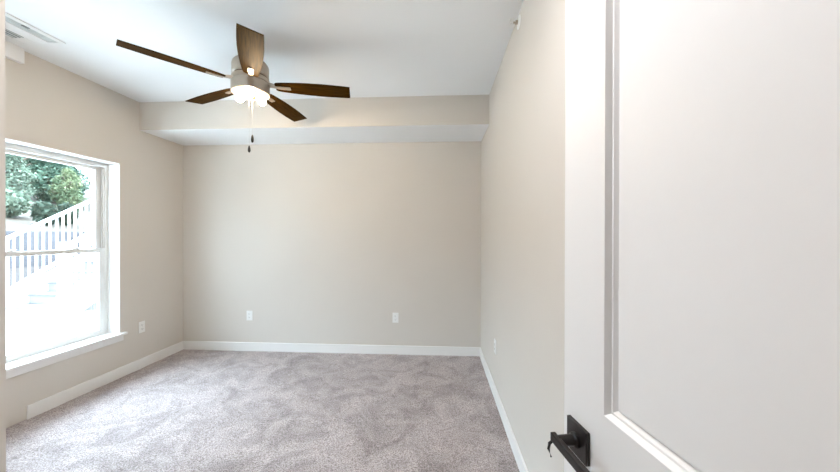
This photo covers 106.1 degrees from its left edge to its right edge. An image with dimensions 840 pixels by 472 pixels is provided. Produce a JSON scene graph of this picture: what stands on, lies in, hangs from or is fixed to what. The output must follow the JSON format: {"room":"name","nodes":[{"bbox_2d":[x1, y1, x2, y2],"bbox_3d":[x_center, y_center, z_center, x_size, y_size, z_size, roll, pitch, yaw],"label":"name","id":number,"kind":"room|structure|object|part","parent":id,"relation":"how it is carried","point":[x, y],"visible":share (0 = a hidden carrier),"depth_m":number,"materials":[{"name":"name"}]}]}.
{"room":"empty bedroom","nodes":[
{"label":"empty bedroom","id":0,"kind":"room"},
{"bbox_2d":[0,0,5,471],"bbox_3d":[-1.906,0.015,0.596,2.252,2.760,0.120,0,0,3],"label":"wall","id":1,"kind":"structure","parent":0,"point":[2,2],"depth_m":0.59,"materials":[{"name":"beige paint"}]},
{"bbox_2d":[5,52,182,427],"bbox_3d":[-3.042,0.008,2.270,0.200,2.760,3.498,0,0,3],"label":"wall","id":2,"kind":"structure","parent":0,"point":[47,104],"depth_m":3.08,"materials":[{"name":"beige paint"}]},
{"bbox_2d":[5,41,24,63],"bbox_3d":[-2.963,-1.315,1.516,0.035,0.108,1.610,0,0,3],"label":"trim","id":3,"kind":"structure","parent":2,"relation":"attached to","point":[13,52],"depth_m":2.27,"materials":[{"name":"white paint"}]},
{"bbox_2d":[5,138,127,378],"bbox_3d":[-3.005,0.158,2.580,0.240,1.715,1.040,0,0,3],"label":"window","id":4,"kind":"structure","parent":2,"relation":"in","point":[105,174],"depth_m":2.98,"materials":[{"name":"white paint"}]},
{"bbox_3d":[-3.097,-0.248,2.583,0.035,0.803,0.892,0,0,3],"label":"sash","id":5,"kind":"part","parent":4,"relation":"part of","materials":[{"name":"white plastic"}]},
{"bbox_3d":[-3.061,0.517,2.584,0.030,0.796,0.892,0,0,3],"label":"sash","id":6,"kind":"part","parent":4,"relation":"part of","materials":[{"name":"white plastic"}]},
{"bbox_3d":[-2.967,0.949,2.580,0.160,0.024,1.040,0,0,3],"label":"sill","id":7,"kind":"part","parent":4,"relation":"part of","materials":[{"name":"white paint"}]},
{"bbox_2d":[27,341,183,418],"bbox_3d":[-2.893,1.321,3.087,0.014,0.110,1.458,0,0,3],"label":"baseboard","id":8,"kind":"structure","parent":2,"relation":"attached to","point":[39,407],"depth_m":2.83,"materials":[{"name":"white paint"}]},
{"bbox_2d":[138,321,144,332],"bbox_3d":[-2.884,0.943,3.277,0.009,0.115,0.070,0,0,3],"label":"wall outlet","id":9,"kind":"object","parent":2,"relation":"attached to","point":[141,325],"visible":1,"depth_m":3.27,"materials":[{"name":"white plastic"}]},
{"bbox_2d":[6,349,519,471],"bbox_3d":[-1.185,1.375,1.856,3.599,0.006,3.768,0,0,3],"label":"floor","id":10,"kind":"structure","parent":0,"point":[185,410],"depth_m":2.35,"materials":[{"name":"carpet"}]},
{"bbox_2d":[5,0,523,101],"bbox_3d":[-1.260,-1.464,0.840,3.909,0.200,6.148,0,0,3],"label":"ceiling","id":11,"kind":"structure","parent":0,"point":[373,48],"depth_m":2.21,"materials":[{"name":"white paint"}]},
{"bbox_2d":[5,12,65,44],"bbox_3d":[-2.680,-1.365,2.035,0.308,0.011,0.438,0,0,3],"label":"ceiling vent","id":12,"kind":"object","parent":11,"relation":"in","point":[16,29],"visible":0.99,"depth_m":2.14,"materials":[{"name":"white metal"}]},
{"bbox_2d":[116,23,349,152],"bbox_3d":[-1.192,-0.979,2.287,1.348,0.778,1.317,0,0,3],"label":"ceiling fan","id":13,"kind":"object","parent":11,"relation":"hanging from","point":[249,77],"visible":1,"depth_m":2.17,"materials":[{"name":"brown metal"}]},
{"bbox_3d":[-1.504,-1.076,1.945,0.141,0.006,0.526,15,10,43],"label":"blade","id":14,"kind":"part","parent":13,"relation":"part of","materials":[{"name":"brown wood"}]},
{"bbox_3d":[-1.591,-1.077,2.440,0.526,0.006,0.141,0,11,26],"label":"blade","id":15,"kind":"part","parent":13,"relation":"part of","materials":[{"name":"brown wood"}]},
{"bbox_2d":[235,92,246,101],"bbox_3d":[-1.268,-1.004,2.259,0.096,0.090,0.056,0,0,3],"label":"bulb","id":16,"kind":"object","parent":13,"relation":"attached to","point":[240,96],"depth_m":2.24,"materials":[{"name":"white glass"}]},
{"bbox_2d":[245,89,253,96],"bbox_3d":[-1.179,-1.004,2.197,0.072,0.090,0.090,0,0,3],"label":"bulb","id":17,"kind":"object","parent":13,"relation":"attached to","point":[249,92],"depth_m":2.16,"materials":[{"name":"white glass"}]},
{"bbox_3d":[-1.006,-1.075,1.875,0.141,0.006,0.526,12,-5,-28],"label":"blade","id":18,"kind":"part","parent":13,"relation":"part of","materials":[{"name":"brown wood"}]},
{"bbox_2d":[254,94,265,105],"bbox_3d":[-1.170,-1.004,2.303,0.075,0.090,0.089,0,0,3],"label":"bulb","id":19,"kind":"object","parent":13,"relation":"attached to","point":[261,98],"depth_m":2.30,"materials":[{"name":"white glass"}]},
{"bbox_3d":[-1.147,-1.077,2.676,0.141,0.006,0.526,-11,-1,8],"label":"blade","id":20,"kind":"part","parent":13,"relation":"part of","materials":[{"name":"brown wood"}]},
{"bbox_3d":[-0.785,-1.076,2.327,0.526,0.006,0.141,0,-10,-10],"label":"blade","id":21,"kind":"part","parent":13,"relation":"part of","materials":[{"name":"brown wood"}]},
{"bbox_2d":[139,95,488,145],"bbox_3d":[-1.093,-1.228,3.431,3.559,0.286,0.558,0,0,3],"label":"wall","id":22,"kind":"structure","parent":0,"point":[449,118],"depth_m":3.19,"materials":[{"name":"beige paint"}]},
{"bbox_2d":[183,141,480,346],"bbox_3d":[-1.000,0.008,3.809,3.709,2.760,0.200,0,0,3],"label":"wall","id":23,"kind":"structure","parent":0,"point":[322,243],"depth_m":3.71,"materials":[{"name":"beige paint"}]},
{"bbox_2d":[247,311,251,319],"bbox_3d":[-2.032,0.948,3.764,0.070,0.115,0.009,0,0,3],"label":"wall outlet","id":24,"kind":"object","parent":23,"relation":"attached to","point":[249,313],"visible":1,"depth_m":3.76,"materials":[{"name":"white plastic"}]},
{"bbox_2d":[184,341,478,355],"bbox_3d":[-1.083,1.323,3.710,3.531,0.110,0.014,0,0,3],"label":"baseboard","id":25,"kind":"structure","parent":23,"relation":"attached to","point":[188,345],"depth_m":3.70,"materials":[{"name":"white paint"}]},
{"bbox_2d":[392,313,397,322],"bbox_3d":[-0.285,0.948,3.667,0.070,0.115,0.009,0,0,3],"label":"wall outlet","id":26,"kind":"object","parent":23,"relation":"attached to","point":[394,315],"visible":1,"depth_m":3.67,"materials":[{"name":"white plastic"}]},
{"bbox_2d":[481,0,565,471],"bbox_3d":[0.608,0.020,0.642,0.150,2.760,5.948,0,0,3],"label":"wall","id":27,"kind":"structure","parent":0,"point":[523,142],"depth_m":1.72,"materials":[{"name":"beige paint"}]},
{"bbox_2d":[479,347,527,471],"bbox_3d":[0.587,1.332,1.798,0.014,0.110,3.648,0,0,3],"label":"baseboard","id":28,"kind":"structure","parent":27,"relation":"attached to","point":[518,456],"depth_m":2.23,"materials":[{"name":"white paint"}]},
{"bbox_2d":[507,15,520,29],"bbox_3d":[0.574,-1.312,1.941,0.066,0.080,0.080,0,0,3],"label":"sprinkler","id":29,"kind":"object","parent":27,"relation":"attached to","point":[510,20],"visible":1,"depth_m":1.93,"materials":[{"name":"white plastic"}]},
{"bbox_2d":[547,0,839,471],"bbox_3d":[0.398,0.359,0.350,0.159,2.016,0.808,0,0,-7],"label":"door","id":30,"kind":"structure","parent":27,"relation":"in","point":[702,137],"depth_m":0.43,"materials":[{"name":"white paint"}]},
{"bbox_3d":[0.300,0.440,0.628,0.012,0.019,0.136,0,0,-7],"label":"lever","id":31,"kind":"part","parent":30,"relation":"part of","materials":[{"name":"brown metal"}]},
{"bbox_3d":[0.341,0.440,0.683,0.009,0.069,0.069,0,0,-7],"label":"handle","id":32,"kind":"part","parent":30,"relation":"part of","materials":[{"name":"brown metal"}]},
{"label":"outside","id":33,"kind":"structure","parent":0,"visible":0},
{"bbox_2d":[6,183,91,231],"bbox_3d":[-27.400,-3.622,15.169,37.000,7.117,55.300,0,0,3],"label":"hillside","id":34,"kind":"structure","parent":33,"point":[20,222],"depth_m":9.58,"materials":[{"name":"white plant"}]},
{"bbox_2d":[6,186,33,217],"bbox_3d":[-12.701,-0.992,9.625,1.568,1.041,1.395,0,0,3],"label":"shrub","id":35,"kind":"object","parent":34,"relation":"on","point":[17,203],"visible":0.7,"depth_m":9.60,"materials":[{"name":"green plant"}]},
{"bbox_2d":[5,153,38,196],"bbox_3d":[-20.439,-2.767,15.740,1.865,3.301,1.526,0,0,3],"label":"leafy tree","id":36,"kind":"object","parent":34,"relation":"on","point":[15,169],"visible":0.52,"depth_m":15.73,"materials":[{"name":"green plant"}]},
{"bbox_2d":[29,200,59,225],"bbox_3d":[-10.709,-0.608,9.013,0.628,0.821,0.564,0,0,3],"label":"shrub","id":37,"kind":"object","parent":34,"relation":"on","point":[41,210],"visible":0.87,"depth_m":8.90,"materials":[{"name":"green plant"}]},
{"bbox_2d":[22,156,90,202],"bbox_3d":[-23.683,-5.923,20.470,4.467,8.022,3.972,0,0,3],"label":"leafy tree","id":38,"kind":"object","parent":34,"relation":"on","point":[43,168],"visible":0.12,"depth_m":19.52,"materials":[{"name":"green plant"}]},
{"bbox_2d":[48,167,86,209],"bbox_3d":[-20.270,-2.555,18.153,1.684,2.812,1.462,0,0,3],"label":"leafy tree","id":39,"kind":"object","parent":34,"relation":"on","point":[65,189],"visible":0.8,"depth_m":17.92,"materials":[{"name":"green plant"}]},
{"bbox_2d":[57,202,79,225],"bbox_3d":[-10.688,-0.640,9.569,0.534,0.837,0.554,0,0,-18],"label":"shrub","id":40,"kind":"object","parent":34,"relation":"on","point":[61,207],"visible":0.63,"depth_m":9.48,"materials":[{"name":"green plant"}]},
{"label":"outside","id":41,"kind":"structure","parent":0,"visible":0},
{"bbox_2d":[6,301,96,354],"bbox_3d":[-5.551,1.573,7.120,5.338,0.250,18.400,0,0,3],"label":"patio","id":42,"kind":"structure","parent":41,"point":[22,333],"depth_m":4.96,"materials":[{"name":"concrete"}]},
{"bbox_2d":[6,248,96,317],"bbox_3d":[-6.763,0.212,8.320,1.050,2.460,5.430,0,0,3],"label":"staircase","id":43,"kind":"structure","parent":42,"relation":"on","point":[31,299],"depth_m":5.95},
{"bbox_2d":[6,199,91,293],"bbox_3d":[-7.413,-0.447,7.590,0.160,3.780,4.005,0,0,3],"label":"stair railing","id":44,"kind":"object","parent":43,"relation":"attached to","point":[22,281],"visible":0.27,"depth_m":6.27,"materials":[{"name":"white wood"}]},
{"bbox_3d":[-7.521,0.729,5.674,0.160,1.440,0.160,0,0,3],"label":"newel post","id":45,"kind":"part","parent":44,"relation":"part of","materials":[{"name":"white wood"}]},
{"bbox_3d":[-7.410,-1.087,7.616,0.065,2.378,3.921,0,0,3],"label":"handrail","id":46,"kind":"part","parent":44,"relation":"part of","materials":[{"name":"white wood"}]},
{"bbox_3d":[-7.412,-0.127,7.619,0.045,2.388,3.928,0,0,3],"label":"rail","id":47,"kind":"part","parent":44,"relation":"part of","materials":[{"name":"white wood"}]},
{"bbox_2d":[55,230,96,318],"bbox_3d":[-6.195,-0.394,7.523,0.160,3.680,4.005,0,0,3],"label":"stair railing","id":48,"kind":"object","parent":43,"relation":"attached to","point":[65,295],"visible":0.43,"depth_m":5.61,"materials":[{"name":"white wood"}]},
{"bbox_3d":[-6.303,0.782,5.607,0.160,1.340,0.160,0,0,3],"label":"newel post","id":49,"kind":"part","parent":48,"relation":"part of","materials":[{"name":"white wood"}]},
{"bbox_3d":[-6.192,-0.984,7.549,0.065,2.378,3.921,0,0,3],"label":"handrail","id":50,"kind":"part","parent":48,"relation":"part of","materials":[{"name":"white wood"}]},
{"bbox_3d":[-6.194,-0.024,7.552,0.045,2.388,3.928,0,0,3],"label":"rail","id":51,"kind":"part","parent":48,"relation":"part of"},
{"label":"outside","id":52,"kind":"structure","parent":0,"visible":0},
{"bbox_3d":[0.802,1.666,-16.289,20.600,0.230,27.550,0,0,3],"label":"ground","id":53,"kind":"structure","parent":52,"visible":0},
{"bbox_2d":[9,265,56,292],"bbox_3d":[-8.709,1.284,6.492,0.900,1.120,28.000,0,0,3],"label":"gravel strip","id":54,"kind":"object","parent":53,"relation":"on","point":[25,269],"depth_m":7.12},
{"bbox_2d":[6,231,91,267],"bbox_3d":[-9.267,0.768,6.522,0.220,1.750,28.000,0,0,3],"label":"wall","id":55,"kind":"structure","parent":54,"relation":"on","point":[25,235],"depth_m":7.54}
]}

